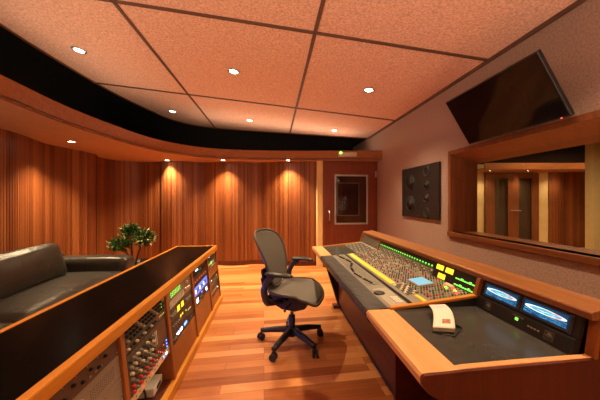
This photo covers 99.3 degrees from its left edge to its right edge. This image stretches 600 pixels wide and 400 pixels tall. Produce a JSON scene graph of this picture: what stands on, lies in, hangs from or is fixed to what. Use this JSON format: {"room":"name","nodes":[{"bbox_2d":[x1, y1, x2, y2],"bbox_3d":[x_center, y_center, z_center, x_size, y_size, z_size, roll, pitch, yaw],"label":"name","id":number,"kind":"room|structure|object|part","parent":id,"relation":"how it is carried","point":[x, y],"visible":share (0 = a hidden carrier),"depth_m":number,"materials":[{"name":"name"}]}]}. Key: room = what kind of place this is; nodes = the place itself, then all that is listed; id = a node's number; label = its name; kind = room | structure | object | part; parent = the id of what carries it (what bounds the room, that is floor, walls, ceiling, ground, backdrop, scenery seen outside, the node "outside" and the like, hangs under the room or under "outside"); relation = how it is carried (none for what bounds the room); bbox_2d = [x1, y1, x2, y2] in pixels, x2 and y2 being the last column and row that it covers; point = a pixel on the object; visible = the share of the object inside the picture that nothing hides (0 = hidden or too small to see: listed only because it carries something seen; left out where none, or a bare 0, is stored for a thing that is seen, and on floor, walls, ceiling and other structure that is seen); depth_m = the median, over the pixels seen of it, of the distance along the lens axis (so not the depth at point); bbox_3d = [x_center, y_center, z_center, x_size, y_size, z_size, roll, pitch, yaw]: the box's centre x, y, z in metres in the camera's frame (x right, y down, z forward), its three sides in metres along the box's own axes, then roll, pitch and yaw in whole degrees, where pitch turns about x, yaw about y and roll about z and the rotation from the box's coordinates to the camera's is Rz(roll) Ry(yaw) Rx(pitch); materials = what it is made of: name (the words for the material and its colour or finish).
{"room":"studio","nodes":[
{"label":"studio","id":0,"kind":"room"},
{"bbox_2d":[0,128,95,255],"bbox_3d":[-3.094,0.260,0.763,0.200,2.140,7.271,0,0,-7],"label":"wall","id":1,"kind":"structure","parent":0,"point":[48,192],"depth_m":3.50,"materials":[{"name":"brown wood"}]},
{"bbox_2d":[0,40,126,129],"bbox_3d":[-3.716,-1.435,1.618,0.050,1.270,9.200,0,0,-6],"label":"wall","id":2,"kind":"structure","parent":0,"point":[15,65],"depth_m":4.09,"materials":[{"name":"black paint"}]},
{"bbox_2d":[0,75,381,159],"bbox_3d":[-1.521,-0.867,1.757,3.191,0.182,8.339,0,0,23],"label":"trim","id":3,"kind":"structure","parent":2,"relation":"attached to","point":[9,88],"depth_m":3.58,"materials":[{"name":"brown wood"}]},
{"bbox_2d":[338,152,356,156],"bbox_3d":[0.917,-0.883,4.927,0.360,0.097,0.053,0,0,1],"label":"emergency light","id":4,"kind":"object","parent":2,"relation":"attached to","point":[340,154],"visible":1,"depth_m":4.92,"materials":[{"name":"beige plastic"}]},
{"bbox_2d":[339,153,355,155],"bbox_3d":[0.917,-0.877,4.917,0.330,0.061,0.004,0,0,1],"label":"diffuser","id":5,"kind":"object","parent":4,"relation":"attached to","point":[340,154],"depth_m":4.91,"materials":[{"name":"beige plastic"}]},
{"bbox_2d":[0,26,156,114],"bbox_3d":[-0.882,-2.095,1.918,5.750,0.050,9.200,0,0,-6],"label":"ceiling","id":6,"kind":"structure","parent":0,"point":[127,107],"depth_m":4.24,"materials":[{"name":"black paint"}]},
{"bbox_2d":[96,155,160,258],"bbox_3d":[-3.386,0.260,4.958,0.490,2.140,1.091,0,0,38],"label":"wall","id":7,"kind":"structure","parent":0,"point":[127,192],"depth_m":5.14,"materials":[{"name":"brown wood"}]},
{"bbox_2d":[0,95,381,162],"bbox_3d":[-0.909,-0.795,1.940,5.600,0.030,9.050,0,0,-6],"label":"soffit","id":8,"kind":"structure","parent":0,"point":[13,118],"depth_m":3.34,"materials":[{"name":"brown wood"}]},
{"bbox_2d":[161,161,315,260],"bbox_3d":[-1.243,0.260,5.231,3.196,2.140,0.218,0,0,-2],"label":"wall","id":9,"kind":"structure","parent":0,"point":[221,204],"depth_m":5.19,"materials":[{"name":"brown wood"}]},
{"bbox_2d":[218,260,315,265],"bbox_3d":[-1.238,1.285,5.203,3.226,0.090,0.193,0,0,-2],"label":"baseboard","id":10,"kind":"structure","parent":9,"relation":"attached to","point":[244,262],"depth_m":5.17,"materials":[{"name":"brown wood"}]},
{"bbox_2d":[316,161,322,266],"bbox_3d":[0.388,0.275,5.170,0.110,2.110,0.200,0,0,-6],"label":"trim","id":11,"kind":"structure","parent":9,"relation":"attached to","point":[319,164],"depth_m":5.07,"materials":[{"name":"beige paint"}]},
{"bbox_2d":[127,114,352,150],"bbox_3d":[-1.364,-1.435,6.467,5.750,1.270,0.050,0,0,-6],"label":"wall","id":12,"kind":"structure","parent":0,"point":[158,127],"depth_m":6.39,"materials":[{"name":"black paint"}]},
{"bbox_2d":[0,0,576,137],"bbox_3d":[-0.509,-1.611,1.736,4.847,0.482,8.560,0,0,-6],"label":"ceiling","id":13,"kind":"structure","parent":0,"point":[199,51],"depth_m":2.67,"materials":[{"name":"fabric"}]},
{"bbox_2d":[71,46,86,53],"bbox_3d":[-2.578,-1.746,2.975,0.144,0.024,0.144,0,0,13],"label":"recessed light","id":14,"kind":"object","parent":13,"relation":"in","point":[76,49],"visible":1,"depth_m":2.97,"materials":[{"name":"metal"}]},
{"bbox_2d":[110,0,214,127],"bbox_3d":[-1.508,-1.665,1.610,0.032,0.015,8.520,0,0,-6],"label":"trim","id":15,"kind":"structure","parent":13,"relation":"attached to","point":[116,5],"depth_m":2.83,"materials":[{"name":"brown wood"}]},
{"bbox_2d":[0,23,367,138],"bbox_3d":[-2.214,-1.619,2.262,3.856,0.522,9.351,0,0,25],"label":"trim","id":16,"kind":"structure","parent":13,"relation":"attached to","point":[1,25],"depth_m":4.22,"materials":[{"name":"brown wood"}]},
{"bbox_2d":[228,68,239,74],"bbox_3d":[-0.822,-1.592,3.161,0.144,0.024,0.144,0,0,13],"label":"recessed light","id":17,"kind":"object","parent":13,"relation":"in","point":[233,71],"visible":1,"depth_m":3.15,"materials":[{"name":"white"}]},
{"bbox_2d":[92,82,394,120],"bbox_3d":[-0.754,-1.576,4.133,4.830,0.432,0.032,0,0,-6],"label":"trim","id":18,"kind":"structure","parent":13,"relation":"attached to","point":[92,82],"depth_m":4.11,"materials":[{"name":"brown wood"}]},
{"bbox_2d":[98,0,487,60],"bbox_3d":[-0.554,-1.576,2.239,4.830,0.432,0.032,0,0,-6],"label":"trim","id":19,"kind":"structure","parent":13,"relation":"attached to","point":[116,1],"depth_m":2.28,"materials":[{"name":"brown wood"}]},
{"bbox_2d":[289,0,325,132],"bbox_3d":[0.207,-1.516,1.656,0.032,0.015,8.250,0,0,-6],"label":"trim","id":20,"kind":"structure","parent":13,"relation":"attached to","point":[322,3],"depth_m":2.59,"materials":[{"name":"brown wood"}]},
{"bbox_2d":[363,87,374,92],"bbox_3d":[0.903,-1.441,3.344,0.144,0.024,0.144,0,0,13],"label":"recessed light","id":21,"kind":"object","parent":13,"relation":"in","point":[368,89],"visible":1,"depth_m":3.33,"materials":[{"name":"white"}]},
{"bbox_2d":[172,264,437,399],"bbox_3d":[-0.947,1.370,1.911,5.720,0.080,9.200,0,0,-6],"label":"floor","id":22,"kind":"structure","parent":0,"point":[230,362],"depth_m":2.15,"materials":[{"name":"brown wood"}]},
{"bbox_2d":[0,243,133,329],"bbox_3d":[-2.546,0.903,1.918,1.020,0.854,2.890,0,0,-6],"label":"sofa","id":23,"kind":"object","parent":22,"relation":"on","point":[33,279],"visible":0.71,"depth_m":2.48,"materials":[{"name":"leather"}]},
{"bbox_2d":[0,322,13,329],"bbox_3d":[-2.367,0.945,1.273,0.800,0.229,1.090,0,0,-6],"label":"seat cushion","id":24,"kind":"object","parent":23,"relation":"on","point":[3,324],"depth_m":1.78,"materials":[{"name":"leather"}]},
{"bbox_2d":[0,243,66,298],"bbox_3d":[-2.730,0.712,2.312,0.369,0.472,1.220,0,0,-6],"label":"cushion","id":25,"kind":"object","parent":23,"relation":"on","point":[23,269],"depth_m":2.45,"materials":[{"name":"leather"}]},
{"bbox_2d":[0,271,120,322],"bbox_3d":[-2.495,0.945,2.481,0.800,0.229,1.300,0,0,-6],"label":"seat cushion","id":26,"kind":"object","parent":23,"relation":"on","point":[16,305],"depth_m":2.31,"materials":[{"name":"leather"}]},
{"bbox_3d":[-2.675,0.990,3.226,1.000,0.570,0.260,0,0,-6],"label":"armrest","id":27,"kind":"part","parent":23,"relation":"part of","materials":[{"name":"leather"}]},
{"bbox_2d":[0,245,222,399],"bbox_3d":[-1.153,0.967,1.746,0.598,0.727,3.305,0,0,-6],"label":"equipment cabinet","id":28,"kind":"object","parent":22,"relation":"on","point":[41,352],"depth_m":1.37,"materials":[{"name":"black laminate"}]},
{"bbox_2d":[49,339,117,399],"bbox_3d":[-1.015,0.728,0.974,0.321,0.115,0.530,0,0,-6],"label":"panel","id":29,"kind":"object","parent":28,"relation":"in","point":[76,384],"visible":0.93,"depth_m":1.05,"materials":[{"name":"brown metal"}]},
{"bbox_2d":[72,355,120,399],"bbox_3d":[-1.005,0.826,0.975,0.321,0.133,0.530,0,0,-6],"label":"preamplifier","id":30,"kind":"object","parent":28,"relation":"in","point":[95,389],"visible":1,"depth_m":1.12,"materials":[{"name":"metal"}]},
{"bbox_2d":[100,376,122,399],"bbox_3d":[-0.991,0.928,0.976,0.328,0.124,0.530,0,0,-6],"label":"amplifier","id":31,"kind":"object","parent":28,"relation":"in","point":[114,392],"visible":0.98,"depth_m":1.20,"materials":[{"name":"metal"}]},
{"bbox_2d":[124,297,164,346],"bbox_3d":[-1.072,0.728,1.526,0.324,0.115,0.500,0,0,-6],"label":"equalizer","id":32,"kind":"object","parent":28,"relation":"in","point":[138,326],"visible":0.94,"depth_m":1.49,"materials":[{"name":"metal"}]},
{"bbox_2d":[125,308,164,354],"bbox_3d":[-1.065,0.794,1.526,0.319,0.071,0.500,0,0,-6],"label":"compressor","id":33,"kind":"object","parent":28,"relation":"in","point":[135,341],"visible":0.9,"depth_m":1.49,"materials":[{"name":"metal"}]},
{"bbox_2d":[126,315,168,397],"bbox_3d":[-1.048,0.928,1.528,0.344,0.248,0.500,0,0,-6],"label":"mixer","id":34,"kind":"object","parent":28,"relation":"in","point":[144,356],"visible":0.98,"depth_m":1.48,"materials":[{"name":"black plastic"}]},
{"bbox_2d":[138,374,161,398],"bbox_3d":[-1.011,1.232,1.687,0.143,0.055,0.150,0,0,-10],"label":"junction box","id":35,"kind":"object","parent":28,"relation":"on","point":[154,383],"visible":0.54,"depth_m":1.66,"materials":[{"name":"white plastic"}]},
{"bbox_3d":[-0.944,1.050,1.539,0.108,0.050,0.500,0,0,-6],"label":"power strip","id":36,"kind":"part","parent":28,"relation":"part of","materials":[{"name":"metal"}]},
{"bbox_2d":[168,274,190,310],"bbox_3d":[-1.126,0.760,2.078,0.330,0.159,0.530,0,0,-6],"label":"mixer","id":37,"kind":"object","parent":28,"relation":"in","point":[184,286],"visible":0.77,"depth_m":2.06,"materials":[{"name":"metal"}]},
{"bbox_2d":[169,289,191,322],"bbox_3d":[-1.114,0.871,2.079,0.325,0.115,0.530,0,0,-6],"label":"compressor","id":38,"kind":"object","parent":28,"relation":"in","point":[186,298],"visible":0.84,"depth_m":2.06,"materials":[{"name":"metal"}]},
{"bbox_2d":[171,298,192,334],"bbox_3d":[-1.108,0.960,2.080,0.320,0.115,0.530,0,0,-6],"label":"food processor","id":39,"kind":"object","parent":28,"relation":"in","point":[181,316],"visible":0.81,"depth_m":2.06,"materials":[{"name":"black metal"}]},
{"bbox_2d":[172,307,193,344],"bbox_3d":[-1.098,1.042,2.081,0.320,0.102,0.530,0,0,-6],"label":"converter","id":40,"kind":"object","parent":28,"relation":"in","point":[180,329],"visible":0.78,"depth_m":2.06,"materials":[{"name":"black metal"}]},
{"bbox_3d":[-0.946,1.169,2.097,0.043,0.202,0.536,0,0,-6],"label":"blank panel","id":41,"kind":"part","parent":28,"relation":"part of","materials":[{"name":"brown wood"}]},
{"bbox_2d":[193,260,205,279],"bbox_3d":[-1.189,0.738,2.639,0.322,0.115,0.520,0,0,-6],"label":"panel","id":42,"kind":"object","parent":28,"relation":"in","point":[200,268],"visible":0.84,"depth_m":2.63,"materials":[{"name":"black plastic"}]},
{"bbox_2d":[193,267,206,286],"bbox_3d":[-1.180,0.818,2.640,0.322,0.097,0.520,0,0,-6],"label":"equalizer","id":43,"kind":"object","parent":28,"relation":"in","point":[203,273],"visible":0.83,"depth_m":2.65,"materials":[{"name":"plastic"}]},
{"bbox_2d":[194,274,207,297],"bbox_3d":[-1.176,0.902,2.641,0.315,0.124,0.520,0,0,-6],"label":"microphone preamplifier","id":44,"kind":"object","parent":28,"relation":"in","point":[204,281],"visible":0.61,"depth_m":2.63,"materials":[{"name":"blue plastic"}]},
{"bbox_2d":[195,283,208,306],"bbox_3d":[-1.163,0.996,2.642,0.321,0.115,0.520,0,0,-6],"label":"converter","id":45,"kind":"object","parent":28,"relation":"in","point":[199,297],"visible":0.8,"depth_m":2.63,"materials":[{"name":"black metal"}]},
{"bbox_3d":[-1.007,1.150,2.659,0.047,0.240,0.526,0,0,-6],"label":"blank panel","id":46,"kind":"part","parent":28,"relation":"part of","materials":[{"name":"brown wood"}]},
{"bbox_2d":[208,255,215,269],"bbox_3d":[-1.242,0.788,3.144,0.316,0.133,0.415,0,0,-6],"label":"panel","id":47,"kind":"object","parent":28,"relation":"in","point":[212,261],"visible":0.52,"depth_m":3.16,"materials":[{"name":"metal"}]},
{"bbox_3d":[-1.089,0.880,3.161,0.032,0.100,0.423,0,0,-6],"label":"blank panel","id":48,"kind":"part","parent":28,"relation":"part of","materials":[{"name":"brown wood"}]},
{"bbox_2d":[210,272,217,288],"bbox_3d":[-1.215,1.014,3.147,0.322,0.133,0.415,0,0,-6],"label":"rack unit","id":49,"kind":"object","parent":28,"relation":"in","point":[214,278],"visible":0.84,"depth_m":3.16,"materials":[{"name":"plastic"}]},
{"bbox_2d":[211,280,218,297],"bbox_3d":[-1.208,1.120,3.148,0.314,0.133,0.415,0,0,-6],"label":"rack unit","id":50,"kind":"object","parent":28,"relation":"in","point":[215,287],"visible":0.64,"depth_m":3.17,"materials":[{"name":"black plastic"}]},
{"bbox_3d":[-1.053,1.220,3.165,0.032,0.100,0.423,0,0,-6],"label":"blank panel","id":51,"kind":"part","parent":28,"relation":"part of","materials":[{"name":"brown wood"}]},
{"bbox_2d":[106,223,157,265],"bbox_3d":[-2.468,0.827,3.812,0.687,1.006,0.469,0,0,-15],"label":"potted plant","id":52,"kind":"object","parent":22,"relation":"on","point":[118,244],"visible":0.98,"depth_m":3.76,"materials":[{"name":"green plant"}]},
{"bbox_3d":[-2.515,0.719,3.813,0.084,0.484,0.044,0,0,24],"label":"stem","id":53,"kind":"part","parent":52,"relation":"part of","materials":[{"name":"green plant"}]},
{"bbox_3d":[-2.400,0.772,3.813,0.135,0.382,0.036,0,0,-6],"label":"stem","id":54,"kind":"part","parent":52,"relation":"part of","materials":[{"name":"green plant"}]},
{"bbox_3d":[-2.475,1.130,3.811,0.470,0.400,0.470,0,0,-6],"label":"pot","id":55,"kind":"part","parent":52,"relation":"part of","materials":[{"name":"white ceramic"}]},
{"bbox_2d":[254,228,323,361],"bbox_3d":[-0.094,0.804,2.382,0.637,1.050,0.698,0,0,19],"label":"office chair","id":56,"kind":"object","parent":22,"relation":"on","point":[290,293],"visible":1,"depth_m":2.35,"materials":[{"name":"black fabric"}]},
{"bbox_3d":[-0.293,0.542,2.450,0.222,0.528,0.519,0,0,19],"label":"backrest frame","id":57,"kind":"part","parent":56,"relation":"part of","materials":[{"name":"black plastic"}]},
{"bbox_3d":[-0.293,0.542,2.450,0.204,0.507,0.497,0,0,19],"label":"backrest","id":58,"kind":"part","parent":56,"relation":"part of","materials":[{"name":"grey fabric"}]},
{"bbox_3d":[-0.239,1.217,2.402,0.277,0.092,0.068,0,0,9],"label":"leg","id":59,"kind":"part","parent":56,"relation":"part of","materials":[{"name":"black plastic"}]},
{"bbox_3d":[-0.160,1.217,2.233,0.068,0.092,0.277,0,0,31],"label":"leg","id":60,"kind":"part","parent":56,"relation":"part of","materials":[{"name":"black plastic"}]},
{"bbox_3d":[-0.037,0.854,2.362,0.495,0.136,0.535,0,0,19],"label":"seat frame","id":61,"kind":"part","parent":56,"relation":"part of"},
{"bbox_3d":[-0.037,0.850,2.362,0.473,0.115,0.512,0,0,19],"label":"seat","id":62,"kind":"part","parent":56,"relation":"part of","materials":[{"name":"grey fabric"}]},
{"bbox_3d":[0.033,1.217,2.251,0.068,0.092,0.277,0,0,-41],"label":"leg","id":63,"kind":"part","parent":56,"relation":"part of","materials":[{"name":"black plastic"}]},
{"bbox_3d":[0.072,1.217,2.450,0.277,0.092,0.068,0,0,-27],"label":"leg","id":64,"kind":"part","parent":56,"relation":"part of","materials":[{"name":"black plastic"}]},
{"bbox_2d":[312,230,599,399],"bbox_3d":[0.673,0.860,2.071,0.803,0.940,2.382,0,0,-6],"label":"mixing console","id":65,"kind":"object","parent":22,"relation":"on","point":[521,337],"visible":1,"depth_m":1.16,"materials":[{"name":"brown wood"}]},
{"bbox_3d":[0.245,0.624,2.937,0.125,0.082,0.550,0,0,-6],"label":"armrest","id":66,"kind":"part","parent":65,"relation":"part of","materials":[{"name":"brown wood"}]},
{"bbox_3d":[0.418,0.980,3.172,0.298,0.640,0.060,0,0,-6],"label":"leg","id":67,"kind":"part","parent":65,"relation":"part of","materials":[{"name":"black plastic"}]},
{"bbox_3d":[0.662,1.312,3.192,0.510,0.035,0.090,0,0,-6],"label":"foot rail","id":68,"kind":"part","parent":65,"relation":"part of","materials":[{"name":"brown wood"}]},
{"bbox_3d":[0.562,0.965,2.413,0.025,0.590,1.440,0,0,-6],"label":"modesty panel","id":69,"kind":"part","parent":65,"relation":"part of","materials":[{"name":"brown wood"}]},
{"bbox_3d":[0.469,0.602,2.029,0.129,0.057,1.303,0,0,-6],"label":"fader panel","id":70,"kind":"part","parent":65,"relation":"part of","materials":[{"name":"grey metal"}]},
{"bbox_3d":[0.529,0.576,1.532,0.095,0.008,0.265,0,0,-6],"label":"transport panel","id":71,"kind":"part","parent":65,"relation":"part of","materials":[{"name":"grey metal"}]},
{"bbox_3d":[0.662,0.562,1.609,0.085,0.014,0.200,0,0,-6],"label":"master panel","id":72,"kind":"part","parent":65,"relation":"part of","materials":[{"name":"grey metal"}]},
{"bbox_3d":[0.732,0.582,2.057,0.352,0.097,1.303,0,0,-6],"label":"channel panel","id":73,"kind":"part","parent":65,"relation":"part of","materials":[{"name":"grey metal"}]},
{"bbox_3d":[0.448,0.656,1.111,0.145,0.148,0.495,0,0,-6],"label":"armrest","id":74,"kind":"part","parent":65,"relation":"part of","materials":[{"name":"brown wood"}]},
{"bbox_2d":[433,323,462,336],"bbox_3d":[0.664,0.569,1.145,0.105,0.027,0.121,0,0,37],"label":"wire stand","id":75,"kind":"object","parent":65,"relation":"on","point":[456,325],"visible":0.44,"depth_m":1.11,"materials":[{"name":"black plastic"}]},
{"bbox_2d":[429,304,454,331],"bbox_3d":[0.677,0.556,1.220,0.098,0.038,0.260,0,0,22],"label":"telephone","id":76,"kind":"object","parent":75,"relation":"on","point":[443,321],"visible":1,"depth_m":1.17,"materials":[{"name":"white plastic"}]},
{"bbox_2d":[363,230,599,320],"bbox_3d":[1.000,0.418,2.109,0.143,0.055,2.376,0,0,-6],"label":"hood","id":77,"kind":"object","parent":65,"relation":"attached to","point":[566,303],"depth_m":1.29,"materials":[{"name":"brown wood"}]},
{"bbox_3d":[1.049,0.870,2.127,0.035,0.880,2.330,0,0,-6],"label":"panel","id":78,"kind":"part","parent":65,"relation":"part of","materials":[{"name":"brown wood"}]},
{"bbox_3d":[1.024,0.479,1.285,0.043,0.070,0.202,0,0,-6],"label":"screen frame","id":79,"kind":"part","parent":65,"relation":"part of","materials":[{"name":"plastic"}]},
{"bbox_3d":[0.800,0.861,0.893,0.798,0.938,0.012,0,0,-6],"label":"panel","id":80,"kind":"part","parent":65,"relation":"part of","materials":[{"name":"brown wood"}]},
{"bbox_3d":[1.046,0.479,1.079,0.043,0.070,0.202,0,0,-6],"label":"screen frame","id":81,"kind":"part","parent":65,"relation":"part of","materials":[{"name":"plastic"}]},
{"bbox_3d":[1.010,0.552,1.035,0.012,0.035,0.036,0,0,-6],"label":"grille frame","id":82,"kind":"part","parent":65,"relation":"part of","materials":[{"name":"grey plastic"}]},
{"bbox_2d":[546,333,551,339],"bbox_3d":[1.009,0.553,1.035,0.007,0.023,0.024,0,0,-6],"label":"knob","id":83,"kind":"object","parent":65,"relation":"attached to","point":[548,335],"depth_m":1.03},
{"bbox_2d":[342,183,357,214],"bbox_3d":[1.006,0.230,5.215,1.140,2.200,0.120,0,0,-6],"label":"window","id":84,"kind":"structure","parent":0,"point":[349,191],"depth_m":5.15,"materials":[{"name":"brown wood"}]},
{"bbox_2d":[323,161,376,266],"bbox_3d":[1.010,0.275,5.089,1.110,2.110,0.131,0,0,-6],"label":"door","id":85,"kind":"structure","parent":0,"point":[338,228],"depth_m":5.10,"materials":[{"name":"brown wood"}]},
{"bbox_3d":[0.970,-0.015,5.131,0.460,0.670,0.008,0,0,-6],"label":"frame","id":86,"kind":"part","parent":85,"relation":"part of","materials":[{"name":"brown wood"}]},
{"bbox_3d":[1.014,-0.010,5.143,0.690,1.000,0.008,0,0,-6],"label":"door","id":87,"kind":"part","parent":85,"relation":"part of","materials":[{"name":"brown wood"}]},
{"bbox_2d":[353,0,599,298],"bbox_3d":[1.927,-0.370,2.215,0.100,3.400,9.200,0,0,-6],"label":"wall","id":88,"kind":"structure","parent":0,"point":[570,45],"depth_m":2.55,"materials":[{"name":"paint"}]},
{"bbox_2d":[402,161,440,219],"bbox_3d":[1.705,-0.114,3.604,0.048,0.731,0.927,0,0,-6],"label":"wall speaker","id":89,"kind":"object","parent":88,"relation":"attached to","point":[421,185],"visible":1,"depth_m":3.52,"materials":[{"name":"plastic"}]},
{"bbox_2d":[368,0,586,138],"bbox_3d":[1.926,-1.357,1.662,0.024,0.034,7.900,0,0,-6],"label":"trim","id":90,"kind":"structure","parent":88,"relation":"attached to","point":[577,3],"depth_m":2.33,"materials":[{"name":"brown wood"}]},
{"bbox_2d":[446,49,574,143],"bbox_3d":[1.706,-0.788,2.167,0.355,0.441,0.910,0,0,-6],"label":"television","id":91,"kind":"object","parent":88,"relation":"attached to","point":[527,93],"visible":1,"depth_m":2.00,"materials":[{"name":"black plastic"}]},
{"bbox_2d":[447,110,599,266],"bbox_3d":[2.072,-0.077,1.703,0.340,1.005,2.750,0,0,-6],"label":"window","id":92,"kind":"structure","parent":88,"relation":"in","point":[583,129],"depth_m":2.36,"materials":[{"name":"brown wood"}]},
{"bbox_3d":[2.072,0.400,1.703,0.340,0.050,2.750,0,0,-6],"label":"sill","id":93,"kind":"part","parent":92,"relation":"part of","materials":[{"name":"brown wood"}]},
{"bbox_2d":[477,145,584,242],"bbox_3d":[7.300,-0.270,7.400,4.867,3.200,0.100,0,0,0],"label":"wall","id":94,"kind":"structure","parent":0,"point":[543,176],"depth_m":7.35,"materials":[{"name":"beige paint"}]},
{"bbox_2d":[484,173,516,236],"bbox_3d":[5.726,0.280,7.300,0.862,2.100,0.121,0,0,4],"label":"door","id":95,"kind":"structure","parent":94,"relation":"in","point":[498,187],"depth_m":7.27,"materials":[{"name":"brown wood"}]},
{"bbox_2d":[513,173,538,240],"bbox_3d":[6.444,0.280,7.300,0.741,2.100,0.137,0,0,-6],"label":"door","id":96,"kind":"structure","parent":94,"relation":"in","point":[525,185],"depth_m":7.27,"materials":[{"name":"brown wood"}]},
{"bbox_2d":[548,172,584,246],"bbox_3d":[7.717,0.265,7.325,1.146,2.130,0.087,0,0,0],"label":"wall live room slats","id":97,"kind":"structure","parent":94,"relation":"attached to","point":[566,190],"depth_m":7.30,"materials":[{"name":"brown wood"}]},
{"bbox_2d":[477,168,584,171],"bbox_3d":[7.228,-0.810,6.950,5.010,0.020,0.800,0,0,0],"label":"ceiling","id":98,"kind":"structure","parent":0,"point":[481,169],"depth_m":6.92,"materials":[{"name":"brown wood"}]},
{"bbox_2d":[484,163,584,168],"bbox_3d":[7.228,-0.870,6.540,5.010,0.160,0.020,0,0,0],"label":"trim","id":99,"kind":"structure","parent":98,"relation":"attached to","point":[486,165],"depth_m":6.53,"materials":[{"name":"brown wood"}]},
{"bbox_2d":[585,142,599,250],"bbox_3d":[6.556,-0.270,5.075,1.600,3.200,0.150,0,0,0],"label":"wall","id":100,"kind":"structure","parent":0,"point":[592,151],"depth_m":5.02,"materials":[{"name":"beige paint"}]}
]}

